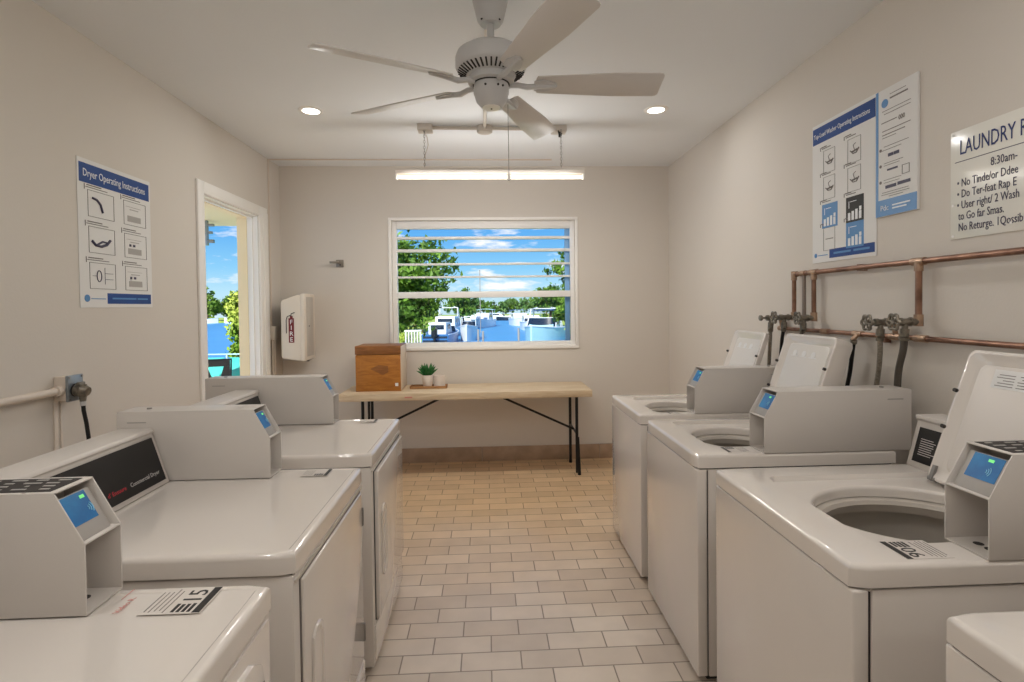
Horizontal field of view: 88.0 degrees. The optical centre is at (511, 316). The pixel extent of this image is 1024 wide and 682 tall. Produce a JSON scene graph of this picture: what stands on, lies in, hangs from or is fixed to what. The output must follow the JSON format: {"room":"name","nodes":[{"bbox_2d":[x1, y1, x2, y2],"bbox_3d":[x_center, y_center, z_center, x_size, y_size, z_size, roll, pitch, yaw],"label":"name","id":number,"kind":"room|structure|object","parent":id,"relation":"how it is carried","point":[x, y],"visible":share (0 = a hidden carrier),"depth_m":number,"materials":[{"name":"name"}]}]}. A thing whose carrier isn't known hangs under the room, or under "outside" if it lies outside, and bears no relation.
{"room":"laundry","nodes":[
{"label":"laundry","id":0,"kind":"room"},
{"bbox_2d":[0,0,282,468],"bbox_3d":[-2.104,0.082,1.201,0.150,2.883,7.794,-1,1,-3],"label":"wall","id":1,"kind":"structure","parent":0,"point":[64,96],"depth_m":2.60,"materials":[{"name":"paint"}]},
{"bbox_2d":[0,374,82,449],"bbox_3d":[-1.922,0.923,-0.072,0.071,1.208,5.163,-1,1,-3],"label":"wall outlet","id":2,"kind":"object","parent":1,"relation":"attached to","point":[61,391],"visible":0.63,"depth_m":2.41,"materials":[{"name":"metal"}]},
{"bbox_2d":[72,381,91,439],"bbox_3d":[-1.970,0.877,2.412,0.063,1.147,0.165,-1,1,-12],"label":"plug","id":3,"kind":"object","parent":2,"relation":"attached to","point":[82,390],"visible":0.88,"depth_m":2.44,"materials":[{"name":"grey plastic"}]},
{"bbox_2d":[76,155,152,307],"bbox_3d":[-2.108,-0.414,2.838,0.014,0.735,0.555,-1,1,-3],"label":"poster","id":4,"kind":"object","parent":1,"relation":"attached to","point":[113,206],"visible":1,"depth_m":2.79,"materials":[{"name":"paper"}]},
{"bbox_2d":[195,178,270,401],"bbox_3d":[-2.240,0.259,4.192,0.196,2.415,1.145,-1,1,-3],"label":"door frame","id":5,"kind":"structure","parent":1,"relation":"in","point":[252,229],"depth_m":4.57,"materials":[{"name":"white paint"}]},
{"bbox_2d":[267,159,551,374],"bbox_3d":[-0.907,-0.015,4.901,2.591,2.862,0.075,-1,1,-3],"label":"wire","id":6,"kind":"object","parent":1,"relation":"attached to","point":[273,329],"visible":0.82,"depth_m":4.83,"materials":[{"name":"beige plastic"}]},
{"bbox_2d":[421,374,433,385],"bbox_3d":[-0.778,0.595,4.886,0.112,0.112,0.112,-1,1,-3],"label":"pot","id":7,"kind":"object","parent":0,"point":[427,379],"depth_m":4.85,"materials":[{"name":"white ceramic"}]},
{"bbox_2d":[32,0,882,165],"bbox_3d":[-0.157,-1.474,1.213,5.082,0.180,8.994,-1,1,-3],"label":"ceiling","id":8,"kind":"structure","parent":0,"point":[248,67],"depth_m":3.01,"materials":[{"name":"paint"}]},
{"bbox_2d":[298,106,323,114],"bbox_3d":[-1.384,-1.413,3.648,0.168,0.008,0.168,-1,1,-3],"label":"recessed light","id":9,"kind":"object","parent":8,"relation":"in","point":[309,110],"visible":1,"depth_m":3.64,"materials":[{"name":"white paint"}]},
{"bbox_2d":[307,0,664,180],"bbox_3d":[-0.063,-1.001,2.345,1.464,0.810,1.437,-1,1,-3],"label":"ceiling fan","id":10,"kind":"object","parent":8,"relation":"hanging from","point":[490,65],"visible":1,"depth_m":2.28,"materials":[{"name":"white paint"}]},
{"bbox_2d":[395,129,583,179],"bbox_3d":[-0.163,-1.217,3.974,1.412,0.377,0.070,-1,1,-3],"label":"fluorescent light","id":11,"kind":"object","parent":8,"relation":"hanging from","point":[424,172],"visible":1,"depth_m":3.96,"materials":[{"name":"white paint"}]},
{"bbox_2d":[417,29,566,136],"bbox_3d":[-0.112,-1.380,3.257,1.120,0.087,1.650,-1,1,-3],"label":"conduit","id":12,"kind":"object","parent":8,"relation":"attached to","point":[482,129],"visible":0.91,"depth_m":3.98,"materials":[{"name":"white metal"}]},
{"bbox_2d":[644,105,667,113],"bbox_3d":[1.008,-1.443,3.710,0.168,0.008,0.168,-1,1,-3],"label":"recessed light","id":13,"kind":"object","parent":8,"relation":"in","point":[656,109],"visible":1,"depth_m":3.70,"materials":[{"name":"white paint"}]},
{"bbox_2d":[279,166,669,448],"bbox_3d":[-0.328,-0.020,5.260,4.082,2.883,0.150,-1,1,-3],"label":"wall","id":14,"kind":"structure","parent":0,"point":[328,213],"depth_m":5.20,"materials":[{"name":"paint"}]},
{"bbox_2d":[281,294,315,360],"bbox_3d":[-1.978,0.104,4.923,0.243,0.620,0.369,-1,1,-3],"label":"fire extinguisher cabinet","id":15,"kind":"object","parent":14,"relation":"attached to","point":[298,311],"visible":1,"depth_m":4.75,"materials":[{"name":"beige plastic"}]},
{"bbox_2d":[329,260,343,266],"bbox_3d":[-1.680,-0.508,5.074,0.115,0.070,0.075,-1,1,-3],"label":"wall hook","id":16,"kind":"object","parent":14,"relation":"attached to","point":[339,263],"visible":1,"depth_m":5.10,"materials":[{"name":"silver metal"}]},
{"bbox_2d":[388,217,578,350],"bbox_3d":[-0.274,-0.321,5.260,1.843,1.291,0.184,-1,1,-3],"label":"window","id":17,"kind":"structure","parent":14,"relation":"in","point":[570,293],"depth_m":5.21,"materials":[{"name":"white paint"}]},
{"bbox_2d":[402,443,611,462],"bbox_3d":[-0.308,1.352,5.206,3.775,0.142,0.012,-1,1,-3],"label":"baseboard","id":18,"kind":"structure","parent":14,"relation":"attached to","point":[527,452],"depth_m":5.21,"materials":[{"name":"tile"}]},
{"bbox_2d":[365,458,716,681],"bbox_3d":[-0.122,1.558,1.323,4.082,0.120,8.094,-1,1,-3],"label":"floor","id":19,"kind":"structure","parent":0,"point":[513,570],"depth_m":2.87,"materials":[{"name":"tile"}]},
{"bbox_2d":[0,476,270,681],"bbox_3d":[-0.968,0.933,0.797,0.972,1.170,0.708,-1,1,-3],"label":"dryer","id":20,"kind":"object","parent":19,"relation":"on","point":[66,615],"visible":1,"depth_m":1.04,"materials":[{"name":"white metal"}]},
{"bbox_2d":[144,589,184,612],"bbox_3d":[-0.716,0.588,1.094,0.040,0.001,0.087,-1,1,-3],"label":"print","id":21,"kind":"object","parent":20,"relation":"on","point":[166,600],"depth_m":1.09,"materials":[{"name":"grey paper"}]},
{"bbox_2d":[170,590,207,611],"bbox_3d":[-0.663,0.587,1.095,0.038,0.001,0.082,-1,1,-3],"label":"print","id":22,"kind":"object","parent":20,"relation":"on","point":[189,600],"depth_m":1.09,"materials":[{"name":"black"}]},
{"bbox_2d":[0,404,365,681],"bbox_3d":[-0.950,0.916,1.639,0.833,1.170,0.707,-1,1,-3],"label":"dryer","id":23,"kind":"object","parent":19,"relation":"on","point":[200,495],"visible":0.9,"depth_m":1.61,"materials":[{"name":"white metal"}]},
{"bbox_2d":[189,374,403,670],"bbox_3d":[-1.061,0.900,2.508,0.993,1.170,0.705,-1,1,-3],"label":"dryer","id":24,"kind":"object","parent":19,"relation":"on","point":[305,408],"visible":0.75,"depth_m":2.48,"materials":[{"name":"white metal"}]},
{"bbox_2d":[339,381,591,474],"bbox_3d":[-0.404,1.044,4.872,2.205,0.776,0.531,-1,1,-3],"label":"folding table","id":25,"kind":"object","parent":19,"relation":"on","point":[506,391],"visible":0.71,"depth_m":4.68,"materials":[{"name":"brown wood"}]},
{"bbox_2d":[355,343,406,391],"bbox_3d":[-1.197,0.463,4.874,0.405,0.405,0.336,-1,1,-3],"label":"wooden box","id":26,"kind":"object","parent":25,"relation":"on","point":[379,366],"visible":1,"depth_m":4.71,"materials":[{"name":"orange wood"}]},
{"bbox_2d":[410,384,447,388],"bbox_3d":[-0.765,0.647,4.888,0.335,0.026,0.130,-1,1,-3],"label":"wooden tray","id":27,"kind":"object","parent":25,"relation":"on","point":[415,386],"visible":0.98,"depth_m":4.83,"materials":[{"name":"brown wood"}]},
{"bbox_2d":[417,363,436,385],"bbox_3d":[-0.780,0.541,4.891,0.182,0.221,0.186,0,1,14],"label":"potted succulent","id":28,"kind":"object","parent":27,"relation":"on","point":[427,375],"visible":0.92,"depth_m":4.85,"materials":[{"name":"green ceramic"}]},
{"bbox_2d":[434,374,444,385],"bbox_3d":[-0.669,0.596,4.891,0.106,0.108,0.106,-1,1,-3],"label":"candle","id":29,"kind":"object","parent":27,"relation":"on","point":[439,379],"visible":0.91,"depth_m":4.85,"materials":[{"name":"white wax"}]},
{"bbox_2d":[612,330,775,577],"bbox_3d":[1.095,0.770,3.230,0.830,1.350,0.661,-1,1,-3],"label":"washing machine","id":30,"kind":"object","parent":19,"relation":"on","point":[729,390],"visible":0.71,"depth_m":2.99,"materials":[{"name":"white metal"}]},
{"bbox_2d":[647,333,911,678],"bbox_3d":[1.159,0.777,2.457,0.885,1.365,0.670,-1,1,-3],"label":"washing machine","id":31,"kind":"object","parent":19,"relation":"on","point":[804,417],"visible":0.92,"depth_m":2.14,"materials":[{"name":"white metal"}]},
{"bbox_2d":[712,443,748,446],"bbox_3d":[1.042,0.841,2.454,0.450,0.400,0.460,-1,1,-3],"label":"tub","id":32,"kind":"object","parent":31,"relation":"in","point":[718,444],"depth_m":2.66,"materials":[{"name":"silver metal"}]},
{"bbox_2d":[845,340,856,385],"bbox_3d":[1.621,0.384,2.639,0.092,0.548,0.203,-1,1,-35],"label":"hose","id":33,"kind":"object","parent":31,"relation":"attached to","point":[854,342],"visible":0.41,"depth_m":2.57,"materials":[{"name":"black rubber"}]},
{"bbox_2d":[716,350,1023,681],"bbox_3d":[1.198,0.799,1.593,0.880,1.355,0.731,-1,1,-3],"label":"washing machine","id":34,"kind":"object","parent":19,"relation":"on","point":[857,573],"visible":0.98,"depth_m":1.43,"materials":[{"name":"white metal"}]},
{"bbox_2d":[831,511,950,542],"bbox_3d":[1.180,0.857,1.564,0.590,0.400,0.490,-1,1,-3],"label":"tub","id":35,"kind":"object","parent":34,"relation":"in","point":[906,525],"depth_m":1.78,"materials":[{"name":"silver metal"}]},
{"bbox_2d":[889,542,924,556],"bbox_3d":[0.957,0.564,1.283,0.036,0.001,0.079,-1,1,-3],"label":"print","id":36,"kind":"object","parent":34,"relation":"on","point":[907,549],"depth_m":1.28,"materials":[{"name":"black"}]},
{"bbox_2d":[917,438,935,457],"bbox_3d":[1.473,0.470,1.877,0.016,0.057,0.075,-1,1,-3],"label":"print","id":37,"kind":"object","parent":34,"relation":"attached to","point":[926,447],"depth_m":1.89,"materials":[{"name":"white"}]},
{"bbox_2d":[909,541,946,556],"bbox_3d":[1.007,0.563,1.283,0.038,0.001,0.083,-1,1,-3],"label":"print","id":38,"kind":"object","parent":34,"relation":"on","point":[928,549],"depth_m":1.28,"materials":[{"name":"grey paper"}]},
{"bbox_2d":[994,374,1023,389],"bbox_3d":[1.540,0.203,1.616,0.014,0.036,0.132,-1,1,-3],"label":"print","id":39,"kind":"object","parent":34,"relation":"attached to","point":[1001,381],"depth_m":1.64,"materials":[{"name":"grey paper"}]},
{"bbox_2d":[946,611,1023,681],"bbox_3d":[1.281,0.819,0.699,0.860,1.348,0.706,-1,1,-3],"label":"washing machine","id":40,"kind":"object","parent":19,"relation":"on","point":[987,646],"visible":1,"depth_m":0.96,"materials":[{"name":"white metal"}]},
{"bbox_2d":[668,0,1023,463],"bbox_3d":[1.823,0.031,1.386,0.150,2.883,7.794,-1,1,-3],"label":"wall","id":41,"kind":"structure","parent":0,"point":[740,200],"depth_m":2.53,"materials":[{"name":"paint"}]},
{"bbox_2d":[813,93,876,263],"bbox_3d":[1.673,-0.661,2.691,0.008,0.748,0.482,-1,1,-3],"label":"poster","id":42,"kind":"object","parent":41,"relation":"attached to","point":[844,144],"visible":1,"depth_m":2.66,"materials":[{"name":"paper"}]},
{"bbox_2d":[846,193,863,222],"bbox_3d":[1.680,-0.528,2.597,0.001,0.126,0.125,-1,1,-3],"label":"picture","id":43,"kind":"object","parent":42,"relation":"attached to","point":[854,201],"depth_m":2.59,"materials":[{"name":"black paper"}]},
{"bbox_2d":[758,314,1023,349],"bbox_3d":[1.715,0.096,0.373,0.162,0.137,5.740,-1,1,-3],"label":"pipe","id":44,"kind":"object","parent":41,"relation":"attached to","point":[880,323],"visible":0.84,"depth_m":2.30,"materials":[{"name":"gold metal"}]},
{"bbox_2d":[767,328,772,364],"bbox_3d":[1.546,0.367,3.278,0.147,0.600,0.156,-1,1,-3],"label":"hose","id":45,"kind":"object","parent":44,"relation":"attached to","point":[770,330],"visible":0.5,"depth_m":3.23,"materials":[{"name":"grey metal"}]},
{"bbox_2d":[874,336,883,384],"bbox_3d":[1.602,0.376,2.372,0.116,0.576,0.132,-1,1,-3],"label":"hose","id":46,"kind":"object","parent":44,"relation":"attached to","point":[879,340],"visible":0.44,"depth_m":2.33,"materials":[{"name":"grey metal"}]},
{"bbox_2d":[770,247,1023,336],"bbox_3d":[1.717,-0.038,0.303,0.161,0.335,5.605,-1,1,-3],"label":"supply pipe","id":47,"kind":"object","parent":41,"relation":"attached to","point":[918,263],"visible":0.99,"depth_m":2.20,"materials":[{"name":"gold metal"}]},
{"bbox_2d":[779,328,786,354],"bbox_3d":[1.553,0.365,3.136,0.145,0.608,0.158,-1,1,-3],"label":"hose","id":48,"kind":"object","parent":47,"relation":"attached to","point":[783,330],"visible":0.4,"depth_m":3.09,"materials":[{"name":"black rubber"}]},
{"bbox_2d":[894,336,909,386],"bbox_3d":[1.612,0.374,2.239,0.126,0.589,0.144,-1,1,-3],"label":"hose","id":49,"kind":"object","parent":47,"relation":"attached to","point":[903,340],"visible":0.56,"depth_m":2.22,"materials":[{"name":"rubber"}]},
{"bbox_2d":[876,71,919,217],"bbox_3d":[1.687,-0.735,2.323,0.014,0.570,0.235,-1,1,-3],"label":"notice","id":50,"kind":"object","parent":41,"relation":"attached to","point":[897,105],"visible":1,"depth_m":2.31,"materials":[{"name":"paper"}]},
{"bbox_2d":[885,150,909,188],"bbox_3d":[1.682,-0.648,2.312,0.002,0.154,0.140,-1,1,-3],"label":"print","id":51,"kind":"object","parent":50,"relation":"attached to","point":[897,162],"depth_m":2.31},
{"bbox_2d":[950,107,1023,239],"bbox_3d":[1.721,-0.497,1.751,0.006,0.412,0.620,-1,1,-3],"label":"sign","id":52,"kind":"object","parent":41,"relation":"attached to","point":[987,157],"visible":1,"depth_m":1.90,"materials":[{"name":"white"}]},
{"label":"outside","id":53,"kind":"structure","parent":0,"visible":0},
{"bbox_2d":[218,313,548,322],"bbox_3d":[-26.824,0.490,144.428,280.000,0.800,49.000,-1,1,-3],"label":"ground","id":54,"kind":"structure","parent":53,"point":[220,320],"depth_m":151.74,"materials":[{"name":"green plant"}]},
{"bbox_2d":[206,286,221,318],"bbox_3d":[-69.128,-2.886,120.353,6.452,8.148,7.257,-1,1,-3],"label":"leafy tree","id":55,"kind":"object","parent":54,"relation":"on","point":[213,305],"visible":0.57,"depth_m":119.54,"materials":[{"name":"green plant"}]},
{"bbox_2d":[218,295,229,316],"bbox_3d":[-65.466,-2.149,122.844,6.304,6.771,6.559,-1,1,-3],"label":"leafy tree","id":56,"kind":"object","parent":54,"relation":"on","point":[222,302],"visible":0.17,"depth_m":121.69,"materials":[{"name":"green plant"}]},
{"bbox_2d":[474,298,485,312],"bbox_3d":[-7.848,-2.237,128.973,4.314,5.011,5.040,-1,1,-3],"label":"leafy tree","id":57,"kind":"object","parent":54,"relation":"on","point":[477,307],"visible":0.3,"depth_m":129.08,"materials":[{"name":"green plant"}]},
{"bbox_2d":[481,300,501,312],"bbox_3d":[-4.892,-1.771,126.706,5.822,4.098,4.622,-1,1,-3],"label":"leafy tree","id":58,"kind":"object","parent":54,"relation":"on","point":[487,307],"visible":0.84,"depth_m":126.40,"materials":[{"name":"green plant"}]},
{"bbox_2d":[494,299,512,314],"bbox_3d":[-2.429,-1.973,126.396,5.796,4.455,5.237,-1,1,-3],"label":"leafy tree","id":59,"kind":"object","parent":54,"relation":"on","point":[504,305],"visible":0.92,"depth_m":125.40,"materials":[{"name":"green plant"}]},
{"bbox_2d":[508,298,520,312],"bbox_3d":[0.246,-2.243,130.371,4.492,4.771,5.521,-1,1,-3],"label":"leafy tree","id":60,"kind":"object","parent":54,"relation":"on","point":[513,306],"visible":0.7,"depth_m":129.41,"materials":[{"name":"green plant"}]},
{"bbox_2d":[513,298,533,312],"bbox_3d":[2.776,-2.108,126.436,5.359,4.594,4.512,-1,1,-3],"label":"leafy tree","id":61,"kind":"object","parent":54,"relation":"on","point":[524,304],"visible":0.94,"depth_m":125.83,"materials":[{"name":"green plant"}]},
{"bbox_2d":[524,297,539,311],"bbox_3d":[5.172,-2.708,132.214,5.200,5.508,5.153,-1,1,-3],"label":"leafy tree","id":62,"kind":"object","parent":54,"relation":"on","point":[530,299],"visible":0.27,"depth_m":131.71,"materials":[{"name":"green plant"}]},
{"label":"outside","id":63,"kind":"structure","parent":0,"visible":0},
{"bbox_2d":[399,319,434,341],"bbox_3d":[-17.348,1.594,82.818,17.100,0.600,75.000,-1,1,-3],"label":"ground","id":64,"kind":"structure","parent":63,"point":[433,320],"depth_m":66.61,"materials":[{"name":"green plant"}]},
{"bbox_2d":[412,298,442,332],"bbox_3d":[-9.599,-0.393,57.419,3.990,4.398,4.111,-1,1,-3],"label":"leafy tree","id":65,"kind":"object","parent":64,"relation":"on","point":[437,312],"visible":0.09,"depth_m":57.55,"materials":[{"name":"green plant"}]},
{"bbox_2d":[443,287,479,325],"bbox_3d":[-6.664,-1.206,69.576,4.906,5.472,4.882,-1,1,-3],"label":"leafy tree","id":66,"kind":"object","parent":64,"relation":"on","point":[462,304],"visible":0.8,"depth_m":68.97,"materials":[{"name":"green plant"}]},
{"bbox_2d":[452,299,476,317],"bbox_3d":[-8.434,-1.076,89.725,5.111,4.458,4.195,-1,1,-3],"label":"leafy tree","id":67,"kind":"object","parent":64,"relation":"on","point":[455,312],"visible":0.06,"depth_m":88.68,"materials":[{"name":"green plant"}]},
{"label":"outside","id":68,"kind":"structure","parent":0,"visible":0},
{"bbox_3d":[16.156,2.141,8.316,47.000,1.600,27.000,-1,1,-3],"label":"ground","id":69,"kind":"structure","parent":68,"visible":0},
{"bbox_2d":[223,290,239,357],"bbox_3d":[-5.051,0.461,10.207,0.961,2.403,0.967,-1,1,-3],"label":"leafy tree","id":70,"kind":"object","parent":69,"relation":"on","point":[233,317],"visible":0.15,"depth_m":9.99,"materials":[{"name":"green plant"}]},
{"bbox_2d":[399,332,419,342],"bbox_3d":[-3.038,0.971,15.915,1.083,1.110,1.036,-1,1,-25],"label":"shrub","id":71,"kind":"object","parent":69,"relation":"on","point":[402,337],"visible":0.23,"depth_m":15.85,"materials":[{"name":"green plant"}]},
{"bbox_2d":[404,330,420,342],"bbox_3d":[-2.755,0.917,15.112,0.500,1.040,0.510,-1,1,-26],"label":"garden chair","id":72,"kind":"object","parent":69,"relation":"on","point":[405,331],"visible":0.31,"depth_m":15.29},
{"bbox_2d":[397,230,462,337],"bbox_3d":[-4.400,-0.682,17.196,5.796,4.404,5.126,0,1,31],"label":"leafy tree","id":73,"kind":"object","parent":69,"relation":"on","point":[409,308],"visible":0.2,"depth_m":16.59,"materials":[{"name":"green plant"}]},
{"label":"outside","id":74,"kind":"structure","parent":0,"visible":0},
{"bbox_2d":[542,252,569,323],"bbox_3d":[3.332,-0.960,24.098,2.837,4.493,3.397,-2,1,-40],"label":"leafy tree","id":75,"kind":"object","parent":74,"point":[559,312],"visible":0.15,"depth_m":24.08,"materials":[{"name":"green plant"}]},
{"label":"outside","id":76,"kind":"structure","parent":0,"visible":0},
{"bbox_2d":[207,320,525,358],"bbox_3d":[-33.593,2.027,76.048,380.000,0.200,195.000,-1,1,-3],"label":"canal water","id":77,"kind":"structure","parent":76,"point":[218,343],"depth_m":55.93,"materials":[{"name":"blue liquid"}]},
{"bbox_2d":[207,318,217,323],"bbox_3d":[-67.971,0.710,114.948,8.029,2.070,3.102,-1,1,-8],"label":"motor boat","id":78,"kind":"object","parent":77,"relation":"on","point":[211,320],"visible":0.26,"depth_m":114.68,"materials":[{"name":"white plastic"}]},
{"bbox_2d":[421,322,458,341],"bbox_3d":[-5.760,1.535,44.577,2.394,2.150,8.022,-1,1,3],"label":"motor boat","id":79,"kind":"object","parent":77,"relation":"on","point":[443,331],"visible":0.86,"depth_m":41.93,"materials":[{"name":"white plastic"}]},
{"bbox_2d":[435,306,460,334],"bbox_3d":[-6.773,0.546,56.775,2.599,3.209,8.025,-1,1,2],"label":"motor boat","id":80,"kind":"object","parent":77,"relation":"on","point":[454,320],"visible":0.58,"depth_m":54.61,"materials":[{"name":"white plastic"}]},
{"bbox_2d":[460,315,473,322],"bbox_3d":[-6.652,0.759,79.792,2.298,1.870,6.029,-1,1,-13],"label":"motor boat","id":81,"kind":"object","parent":77,"relation":"on","point":[470,318],"visible":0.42,"depth_m":78.81,"materials":[{"name":"white plastic"}]},
{"bbox_2d":[460,316,477,341],"bbox_3d":[-3.924,1.147,47.886,1.618,2.290,5.530,-1,1,-1],"label":"motor boat","id":82,"kind":"object","parent":77,"relation":"on","point":[468,330],"visible":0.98,"depth_m":46.15,"materials":[{"name":"white plastic"}]},
{"bbox_2d":[479,270,480,332],"bbox_3d":[-3.592,-1.420,59.881,0.086,7.600,0.090,-1,1,-3],"label":"mooring pole","id":83,"kind":"object","parent":77,"relation":"in","point":[479,270],"visible":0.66,"depth_m":59.86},
{"bbox_2d":[474,309,495,327],"bbox_3d":[-4.123,0.325,76.900,2.710,2.790,8.029,-1,1,7],"label":"motor boat","id":84,"kind":"object","parent":77,"relation":"on","point":[487,320],"visible":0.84,"depth_m":75.40,"materials":[{"name":"white plastic"}]},
{"bbox_2d":[493,313,507,318],"bbox_3d":[-3.264,0.179,111.995,8.022,1.670,2.489,-1,1,-3],"label":"motor boat","id":85,"kind":"object","parent":77,"relation":"on","point":[496,314],"visible":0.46,"depth_m":111.03,"materials":[{"name":"white plastic"}]},
{"bbox_2d":[496,315,510,320],"bbox_3d":[0.210,0.273,110.159,7.020,1.470,2.279,-1,1,-3],"label":"motor boat","id":86,"kind":"object","parent":77,"relation":"on","point":[498,318],"visible":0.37,"depth_m":109.45,"materials":[{"name":"white plastic"}]},
{"bbox_2d":[508,309,526,325],"bbox_3d":[1.139,0.257,82.154,2.710,2.590,8.029,-1,1,-8],"label":"motor boat","id":87,"kind":"object","parent":77,"relation":"on","point":[515,318],"visible":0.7,"depth_m":81.10,"materials":[{"name":"white plastic"}]},
{"bbox_2d":[519,315,538,329],"bbox_3d":[2.398,0.867,66.205,2.504,1.970,7.029,-1,1,-5],"label":"motor boat","id":88,"kind":"object","parent":77,"relation":"on","point":[524,321],"visible":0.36,"depth_m":65.55,"materials":[{"name":"white plastic"}]},
{"bbox_2d":[524,307,564,340],"bbox_3d":[2.880,0.733,45.196,3.126,3.060,8.536,0,1,19],"label":"motor boat","id":89,"kind":"object","parent":77,"relation":"on","point":[538,328],"visible":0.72,"depth_m":43.40,"materials":[{"name":"white plastic"}]},
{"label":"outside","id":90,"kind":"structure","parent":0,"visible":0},
{"bbox_2d":[204,206,236,225],"bbox_3d":[-3.423,-1.178,4.096,2.179,0.120,5.550,-1,1,-3],"label":"ceiling","id":91,"kind":"structure","parent":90,"point":[215,217],"depth_m":6.29,"materials":[{"name":"beige paint"}]},
{"bbox_2d":[205,220,214,245],"bbox_3d":[-3.681,-1.011,6.435,0.120,0.300,0.040,-1,1,-3],"label":"bracket","id":92,"kind":"object","parent":91,"relation":"attached to","point":[207,225],"visible":0.88,"depth_m":6.42,"materials":[{"name":"metal"}]},
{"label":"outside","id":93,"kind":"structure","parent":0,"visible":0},
{"bbox_3d":[-4.797,1.669,5.162,4.859,0.300,7.700,-1,1,-3],"label":"floor","id":94,"kind":"structure","parent":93,"visible":0},
{"bbox_2d":[208,358,231,377],"bbox_3d":[-4.455,1.058,7.947,0.432,0.802,0.437,-1,1,-23],"label":"porch chair","id":95,"kind":"object","parent":94,"relation":"on","point":[227,363],"visible":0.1,"depth_m":8.15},
{"bbox_2d":[208,353,239,376],"bbox_3d":[-4.987,1.027,8.375,4.000,0.860,0.040,-1,1,-3],"label":"porch railing","id":96,"kind":"object","parent":94,"relation":"on","point":[214,371],"visible":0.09,"depth_m":8.39,"materials":[{"name":"teal glass"}]},
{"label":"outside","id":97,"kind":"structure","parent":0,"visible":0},
{"bbox_3d":[30.447,1.119,72.307,52.400,0.800,98.500,-1,1,-3],"label":"ground","id":98,"kind":"structure","parent":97,"visible":0},
{"bbox_2d":[533,282,562,316],"bbox_3d":[3.930,-1.034,55.292,3.511,5.034,3.966,-1,1,-3],"label":"leafy tree","id":99,"kind":"object","parent":98,"relation":"on","point":[547,302],"visible":0.56,"depth_m":54.99,"materials":[{"name":"green plant"}]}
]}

